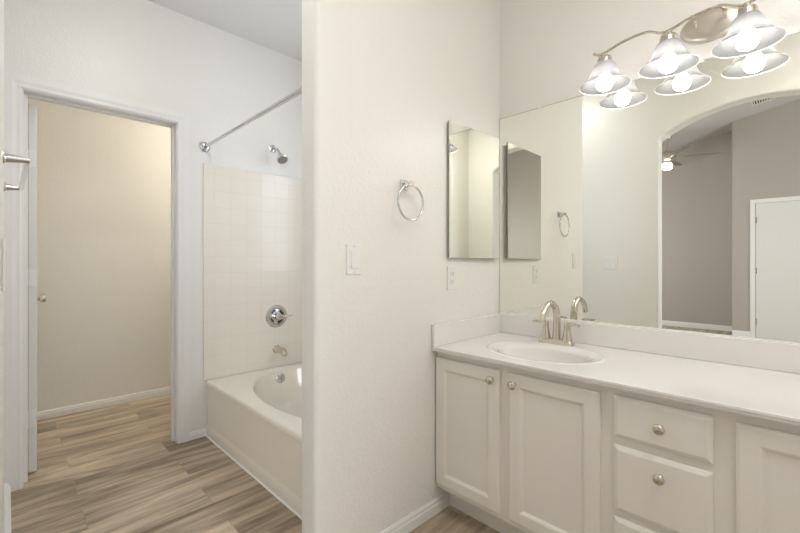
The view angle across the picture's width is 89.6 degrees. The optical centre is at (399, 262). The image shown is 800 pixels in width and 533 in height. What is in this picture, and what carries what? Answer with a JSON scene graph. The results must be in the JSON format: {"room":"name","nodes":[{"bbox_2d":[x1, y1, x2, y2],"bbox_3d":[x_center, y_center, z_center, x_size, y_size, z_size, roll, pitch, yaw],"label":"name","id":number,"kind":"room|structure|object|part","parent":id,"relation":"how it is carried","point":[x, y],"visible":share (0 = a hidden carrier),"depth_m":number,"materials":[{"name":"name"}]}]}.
{"room":"bathroom","nodes":[
{"label":"bathroom","id":0,"kind":"room"},
{"bbox_2d":[0,0,3,532],"bbox_3d":[-0.406,-0.915,0.317,0.123,4.109,7.060,0,0,-44],"label":"wall","id":1,"kind":"structure","parent":0,"point":[1,1],"depth_m":0.87,"materials":[{"name":"white paint"}]},
{"bbox_2d":[1,238,8,291],"bbox_3d":[-0.886,0.005,0.904,0.012,0.114,0.118,0,0,-44],"label":"light switch","id":2,"kind":"object","parent":1,"relation":"attached to","point":[4,273],"visible":1,"depth_m":0.86,"materials":[{"name":"white plastic"}]},
{"bbox_3d":[-0.888,0.005,0.902,0.006,0.114,0.118,0,0,-44],"label":"plate","id":3,"kind":"part","parent":2,"relation":"part of","materials":[{"name":"white plastic"}]},
{"bbox_2d":[4,483,10,532],"bbox_3d":[-1.289,1.115,1.325,0.023,0.050,1.872,0,0,-44],"label":"baseboard","id":4,"kind":"structure","parent":1,"relation":"attached to","point":[7,489],"depth_m":1.79,"materials":[{"name":"white paint"}]},
{"bbox_2d":[3,151,29,190],"bbox_3d":[-1.403,-0.317,1.468,0.060,0.038,0.698,0,0,-44],"label":"towel bar","id":5,"kind":"object","parent":1,"relation":"attached to","point":[10,158],"visible":0.89,"depth_m":1.28,"materials":[{"name":"silver metal"}]},
{"bbox_3d":[-1.632,-0.317,1.705,0.056,0.030,0.030,0,0,-44],"label":"post","id":6,"kind":"part","parent":5,"relation":"part of","materials":[{"name":"silver metal"}]},
{"bbox_3d":[-1.171,-0.317,1.233,0.056,0.030,0.030,0,0,-44],"label":"post","id":7,"kind":"part","parent":5,"relation":"part of","materials":[{"name":"silver metal"}]},
{"bbox_2d":[28,98,170,411],"bbox_3d":[-2.090,-0.220,3.522,1.949,2.720,0.120,0,0,-44],"label":"wall","id":8,"kind":"structure","parent":0,"point":[104,181],"depth_m":3.17,"materials":[{"name":"white paint"}]},
{"bbox_2d":[37,386,170,420],"bbox_3d":[-2.023,1.110,3.495,1.892,0.060,0.013,0,0,-44],"label":"baseboard","id":9,"kind":"structure","parent":8,"relation":"attached to","point":[61,411],"depth_m":3.17,"materials":[{"name":"white paint"}]},
{"bbox_2d":[4,0,301,431],"bbox_3d":[-1.309,-0.220,2.723,1.949,2.720,0.125,0,0,-44],"label":"wall","id":10,"kind":"structure","parent":0,"point":[141,51],"depth_m":2.60,"materials":[{"name":"white paint"}]},
{"bbox_2d":[28,103,45,472],"bbox_3d":[-2.207,0.137,2.414,0.161,1.983,0.682,0,0,-44],"label":"door","id":11,"kind":"structure","parent":10,"relation":"in","point":[32,108],"depth_m":2.17,"materials":[{"name":"white paint"}]},
{"bbox_3d":[-2.367,0.235,2.643,0.070,0.064,0.064,0,0,-44],"label":"knob","id":12,"kind":"part","parent":11,"relation":"part of","materials":[{"name":"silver metal"}]},
{"bbox_2d":[4,70,188,491],"bbox_3d":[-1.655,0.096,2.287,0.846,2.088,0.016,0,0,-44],"label":"trim","id":13,"kind":"structure","parent":10,"relation":"attached to","point":[14,83],"depth_m":2.03,"materials":[{"name":"white paint"}]},
{"bbox_2d":[189,428,205,440],"bbox_3d":[-1.317,1.115,2.619,0.109,0.050,0.013,0,0,-44],"label":"baseboard","id":14,"kind":"structure","parent":10,"relation":"attached to","point":[199,433],"depth_m":2.61,"materials":[{"name":"white paint"}]},
{"bbox_2d":[199,87,301,151],"bbox_3d":[-0.768,-0.762,2.123,0.068,0.068,1.490,0,0,-44],"label":"shower curtain rod","id":15,"kind":"object","parent":10,"relation":"attached to","point":[203,146],"visible":0.52,"depth_m":2.09,"materials":[{"name":"silver metal"}]},
{"bbox_3d":[-1.008,-0.762,2.368,0.021,0.021,0.796,0,0,-44],"label":"rod","id":16,"kind":"part","parent":15,"relation":"part of","materials":[{"name":"silver metal"}]},
{"bbox_2d":[203,163,301,380],"bbox_3d":[-0.929,0.061,3.001,1.016,1.429,0.009,0,0,-44],"label":"tiled wall","id":17,"kind":"structure","parent":10,"relation":"attached to","point":[252,221],"depth_m":2.85,"materials":[{"name":"white tile"}]},
{"bbox_2d":[266,305,291,326],"bbox_3d":[-0.894,0.398,2.983,0.180,0.168,0.066,0,0,-44],"label":"shower valve","id":18,"kind":"object","parent":17,"relation":"attached to","point":[276,315],"visible":1,"depth_m":2.98,"materials":[{"name":"silver metal"}]},
{"bbox_2d":[272,344,287,356],"bbox_3d":[-0.870,0.645,2.950,0.062,0.072,0.147,0,0,-44],"label":"tub spout","id":19,"kind":"object","parent":17,"relation":"attached to","point":[277,348],"visible":1,"depth_m":2.93,"materials":[{"name":"silver metal"}]},
{"bbox_2d":[269,145,287,163],"bbox_3d":[-0.882,-0.796,2.940,0.080,0.158,0.163,0,0,-44],"label":"shower fixture","id":20,"kind":"object","parent":10,"relation":"attached to","point":[281,159],"visible":1,"depth_m":2.92,"materials":[{"name":"silver metal"}]},
{"bbox_2d":[148,0,301,60],"bbox_3d":[-0.412,-1.630,1.891,2.069,0.100,4.800,0,0,-44],"label":"ceiling","id":21,"kind":"structure","parent":0,"point":[276,25],"depth_m":2.61,"materials":[{"name":"white paint"}]},
{"bbox_2d":[11,394,499,532],"bbox_3d":[-1.348,1.190,-0.605,6.898,0.100,7.060,0,0,-44],"label":"floor","id":22,"kind":"structure","parent":0,"point":[118,468],"depth_m":2.04,"materials":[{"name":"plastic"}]},
{"bbox_2d":[206,362,301,515],"bbox_3d":[-0.408,0.958,2.474,0.990,0.364,1.495,0,0,-44],"label":"bathtub","id":23,"kind":"object","parent":22,"relation":"on","point":[255,417],"visible":0.45,"depth_m":2.26,"materials":[{"name":"beige ceramic"}]},
{"bbox_2d":[206,435,301,519],"bbox_3d":[-0.760,1.135,2.122,0.006,0.009,1.477,0,0,-44],"label":"trim","id":24,"kind":"structure","parent":23,"relation":"attached to","point":[207,436],"depth_m":2.10,"materials":[{"name":"white wood"}]},
{"bbox_2d":[254,368,301,417],"bbox_3d":[-0.409,0.948,2.474,0.790,0.307,1.375,0,0,-44],"label":"basin","id":25,"kind":"object","parent":23,"relation":"in","point":[280,389],"depth_m":2.92,"materials":[{"name":"beige ceramic"}]},
{"bbox_3d":[-0.874,0.846,2.950,0.072,0.073,0.028,0,0,-44],"label":"overflow plate","id":26,"kind":"part","parent":23,"relation":"part of","materials":[{"name":"silver metal"}]},
{"bbox_2d":[436,352,799,532],"bbox_3d":[0.984,0.769,1.356,0.579,0.742,1.841,0,0,-44],"label":"vanity cabinet","id":27,"kind":"object","parent":22,"relation":"on","point":[518,450],"visible":1,"depth_m":1.33,"materials":[{"name":"white paint"}]},
{"bbox_3d":[0.281,0.714,1.717,0.018,0.573,0.330,0,0,-44],"label":"door","id":28,"kind":"part","parent":27,"relation":"part of","materials":[{"name":"white paint"}]},
{"bbox_3d":[1.008,1.030,1.379,0.511,0.016,1.807,0,0,-44],"label":"panel","id":29,"kind":"part","parent":27,"relation":"part of","materials":[{"name":"white paint"}]},
{"bbox_3d":[0.358,0.467,1.603,0.030,0.032,0.032,0,0,-44],"label":"knob","id":30,"kind":"part","parent":27,"relation":"part of","materials":[{"name":"silver metal"}]},
{"bbox_3d":[0.427,0.467,1.533,0.030,0.032,0.032,0,0,-44],"label":"knob","id":31,"kind":"part","parent":27,"relation":"part of","materials":[{"name":"silver metal"}]},
{"bbox_3d":[0.543,0.714,1.449,0.018,0.573,0.336,0,0,-44],"label":"door","id":32,"kind":"part","parent":27,"relation":"part of","materials":[{"name":"white paint"}]},
{"bbox_2d":[431,313,799,425],"bbox_3d":[0.988,0.399,1.360,0.570,0.242,1.843,0,0,-44],"label":"countertop","id":33,"kind":"structure","parent":27,"relation":"on","point":[749,377],"depth_m":1.50,"materials":[{"name":"white stone"}]},
{"bbox_2d":[500,348,587,362],"bbox_3d":[0.604,0.458,1.714,0.286,0.124,0.370,0,0,-44],"label":"sink basin","id":34,"kind":"object","parent":33,"relation":"in","point":[560,355],"depth_m":1.83,"materials":[{"name":"white ceramic"}]},
{"bbox_2d":[532,300,580,346],"bbox_3d":[0.701,0.275,1.870,0.191,0.206,0.186,0,0,-7],"label":"faucet","id":35,"kind":"object","parent":33,"relation":"on","point":[566,340],"visible":1,"depth_m":1.86,"materials":[{"name":"silver metal"}]},
{"bbox_3d":[0.694,0.316,1.916,0.048,0.084,0.048,0,0,-44],"label":"handle","id":36,"kind":"part","parent":35,"relation":"part of","materials":[{"name":"silver metal"}]},
{"bbox_3d":[0.682,0.265,1.833,0.176,0.186,0.037,0,0,-44],"label":"spout","id":37,"kind":"part","parent":35,"relation":"part of","materials":[{"name":"silver metal"}]},
{"bbox_3d":[0.729,0.365,1.879,0.054,0.026,0.156,0,0,-44],"label":"plate","id":38,"kind":"part","parent":35,"relation":"part of","materials":[{"name":"silver metal"}]},
{"bbox_3d":[0.765,0.316,1.843,0.048,0.084,0.048,0,0,-44],"label":"handle","id":39,"kind":"part","parent":35,"relation":"part of","materials":[{"name":"silver metal"}]},
{"bbox_3d":[0.780,0.282,1.821,0.022,0.017,0.070,0,0,-36],"label":"lever","id":40,"kind":"part","parent":35,"relation":"part of","materials":[{"name":"silver metal"}]},
{"bbox_3d":[0.778,0.908,1.208,0.018,0.193,0.255,0,0,-44],"label":"drawer","id":41,"kind":"part","parent":27,"relation":"part of","materials":[{"name":"white paint"}]},
{"bbox_3d":[0.764,0.638,1.188,0.030,0.032,0.032,0,0,-44],"label":"knob","id":42,"kind":"part","parent":27,"relation":"part of","materials":[{"name":"silver metal"}]},
{"bbox_3d":[0.764,0.491,1.188,0.030,0.032,0.032,0,0,-44],"label":"knob","id":43,"kind":"part","parent":27,"relation":"part of","materials":[{"name":"silver metal"}]},
{"bbox_3d":[0.778,0.688,1.208,0.018,0.209,0.255,0,0,-44],"label":"drawer","id":44,"kind":"part","parent":27,"relation":"part of","materials":[{"name":"white paint"}]},
{"bbox_3d":[0.778,0.491,1.208,0.018,0.133,0.255,0,0,-44],"label":"drawer","id":45,"kind":"part","parent":27,"relation":"part of","materials":[{"name":"white paint"}]},
{"bbox_3d":[1.020,0.714,0.960,0.018,0.573,0.339,0,0,-44],"label":"door","id":46,"kind":"part","parent":27,"relation":"part of","materials":[{"name":"white paint"}]},
{"bbox_2d":[302,0,499,532],"bbox_3d":[0.091,-0.220,1.846,1.174,2.720,0.107,0,0,-44],"label":"wall","id":47,"kind":"structure","parent":0,"point":[383,81],"depth_m":1.59,"materials":[{"name":"white paint"}]},
{"bbox_2d":[346,244,361,274],"bbox_3d":[-0.171,-0.013,1.508,0.071,0.114,0.011,0,0,-44],"label":"light switch","id":48,"kind":"object","parent":47,"relation":"attached to","point":[353,251],"visible":1,"depth_m":1.50,"materials":[{"name":"white plastic"}]},
{"bbox_2d":[397,180,423,220],"bbox_3d":[0.033,-0.259,1.678,0.156,0.175,0.052,0,0,-44],"label":"towel ring","id":49,"kind":"object","parent":47,"relation":"attached to","point":[404,185],"visible":1,"depth_m":1.67,"materials":[{"name":"silver metal"}]},
{"bbox_3d":[0.018,-0.325,1.693,0.042,0.042,0.010,0,0,-44],"label":"wall plate","id":50,"kind":"part","parent":49,"relation":"part of","materials":[{"name":"silver metal"}]},
{"bbox_3d":[0.036,-0.325,1.675,0.020,0.020,0.043,0,0,-44],"label":"post","id":51,"kind":"part","parent":49,"relation":"part of","materials":[{"name":"silver metal"}]},
{"bbox_2d":[380,491,449,532],"bbox_3d":[-0.021,1.107,1.653,0.704,0.066,0.013,0,0,-44],"label":"baseboard","id":52,"kind":"structure","parent":47,"relation":"attached to","point":[430,509],"depth_m":1.76,"materials":[{"name":"white paint"}]},
{"bbox_2d":[447,266,456,289],"bbox_3d":[0.248,0.072,1.919,0.071,0.114,0.009,0,0,-44],"label":"wall outlet","id":53,"kind":"object","parent":47,"relation":"attached to","point":[451,270],"visible":1,"depth_m":1.91,"materials":[{"name":"white plastic"}]},
{"bbox_2d":[448,120,498,257],"bbox_3d":[0.375,-0.344,2.029,0.408,0.643,0.029,0,0,-44],"label":"medicine cabinet","id":54,"kind":"object","parent":47,"relation":"attached to","point":[473,155],"visible":1,"depth_m":2.00,"materials":[{"name":"silver mirror"}]},
{"bbox_3d":[0.377,-0.344,2.026,0.408,0.643,0.007,0,0,-43],"label":"mirror door","id":55,"kind":"part","parent":54,"relation":"part of","materials":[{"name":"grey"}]},
{"bbox_2d":[500,0,799,118],"bbox_3d":[0.285,-0.220,2.572,0.120,2.720,4.800,0,0,-44],"label":"wall","id":56,"kind":"structure","parent":0,"point":[547,47],"depth_m":1.92,"materials":[{"name":"white paint"}]},
{"bbox_2d":[499,32,799,343],"bbox_3d":[1.185,-0.259,1.559,0.009,1.074,1.830,0,0,-44],"label":"wall mirror","id":57,"kind":"object","parent":56,"relation":"attached to","point":[672,203],"visible":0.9,"depth_m":1.65,"materials":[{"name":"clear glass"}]},
{"bbox_2d":[499,313,799,373],"bbox_3d":[1.185,0.328,1.552,0.020,0.100,1.842,0,0,-44],"label":"backsplash","id":58,"kind":"structure","parent":56,"relation":"attached to","point":[769,355],"depth_m":1.61,"materials":[{"name":"white stone"}]},
{"bbox_2d":[579,0,786,94],"bbox_3d":[1.120,-0.854,1.474,0.221,0.247,0.890,0,0,-44],"label":"vanity light","id":59,"kind":"object","parent":56,"relation":"attached to","point":[747,30],"visible":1,"depth_m":1.52,"materials":[{"name":"white glass"}]},
{"bbox_3d":[0.870,-0.766,1.714,0.065,0.072,0.065,0,0,-44],"label":"bulb","id":60,"kind":"part","parent":59,"relation":"part of","materials":[{"name":"white glass"}]},
{"bbox_3d":[0.870,-0.802,1.714,0.196,0.098,0.196,0,0,-44],"label":"lamp shade","id":61,"kind":"part","parent":59,"relation":"part of","materials":[{"name":"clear glass"}]},
{"bbox_3d":[1.031,-0.766,1.549,0.065,0.072,0.065,0,0,-44],"label":"bulb","id":62,"kind":"part","parent":59,"relation":"part of","materials":[{"name":"white glass"}]},
{"bbox_3d":[1.031,-0.802,1.549,0.196,0.098,0.196,0,0,-44],"label":"lamp shade","id":63,"kind":"part","parent":59,"relation":"part of","materials":[{"name":"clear glass"}]},
{"bbox_3d":[1.111,-0.904,1.467,0.011,0.039,0.785,0,0,-44],"label":"curved rail","id":64,"kind":"part","parent":59,"relation":"part of","materials":[{"name":"silver metal"}]},
{"bbox_3d":[1.121,-0.925,1.539,0.099,0.032,0.012,0,0,-44],"label":"support arm","id":65,"kind":"part","parent":59,"relation":"part of","materials":[{"name":"silver metal"}]},
{"bbox_3d":[1.191,-0.915,1.544,0.023,0.124,0.200,0,0,-44],"label":"plate","id":66,"kind":"part","parent":59,"relation":"part of","materials":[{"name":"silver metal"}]},
{"bbox_3d":[1.184,-0.925,1.474,0.099,0.032,0.012,0,0,-44],"label":"support arm","id":67,"kind":"part","parent":59,"relation":"part of","materials":[{"name":"silver metal"}]},
{"bbox_3d":[1.192,-0.766,1.384,0.065,0.072,0.065,0,0,-44],"label":"bulb","id":68,"kind":"part","parent":59,"relation":"part of","materials":[{"name":"white glass"}]},
{"bbox_3d":[1.192,-0.802,1.384,0.196,0.098,0.196,0,0,-44],"label":"lamp shade","id":69,"kind":"part","parent":59,"relation":"part of","materials":[{"name":"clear glass"}]}
]}

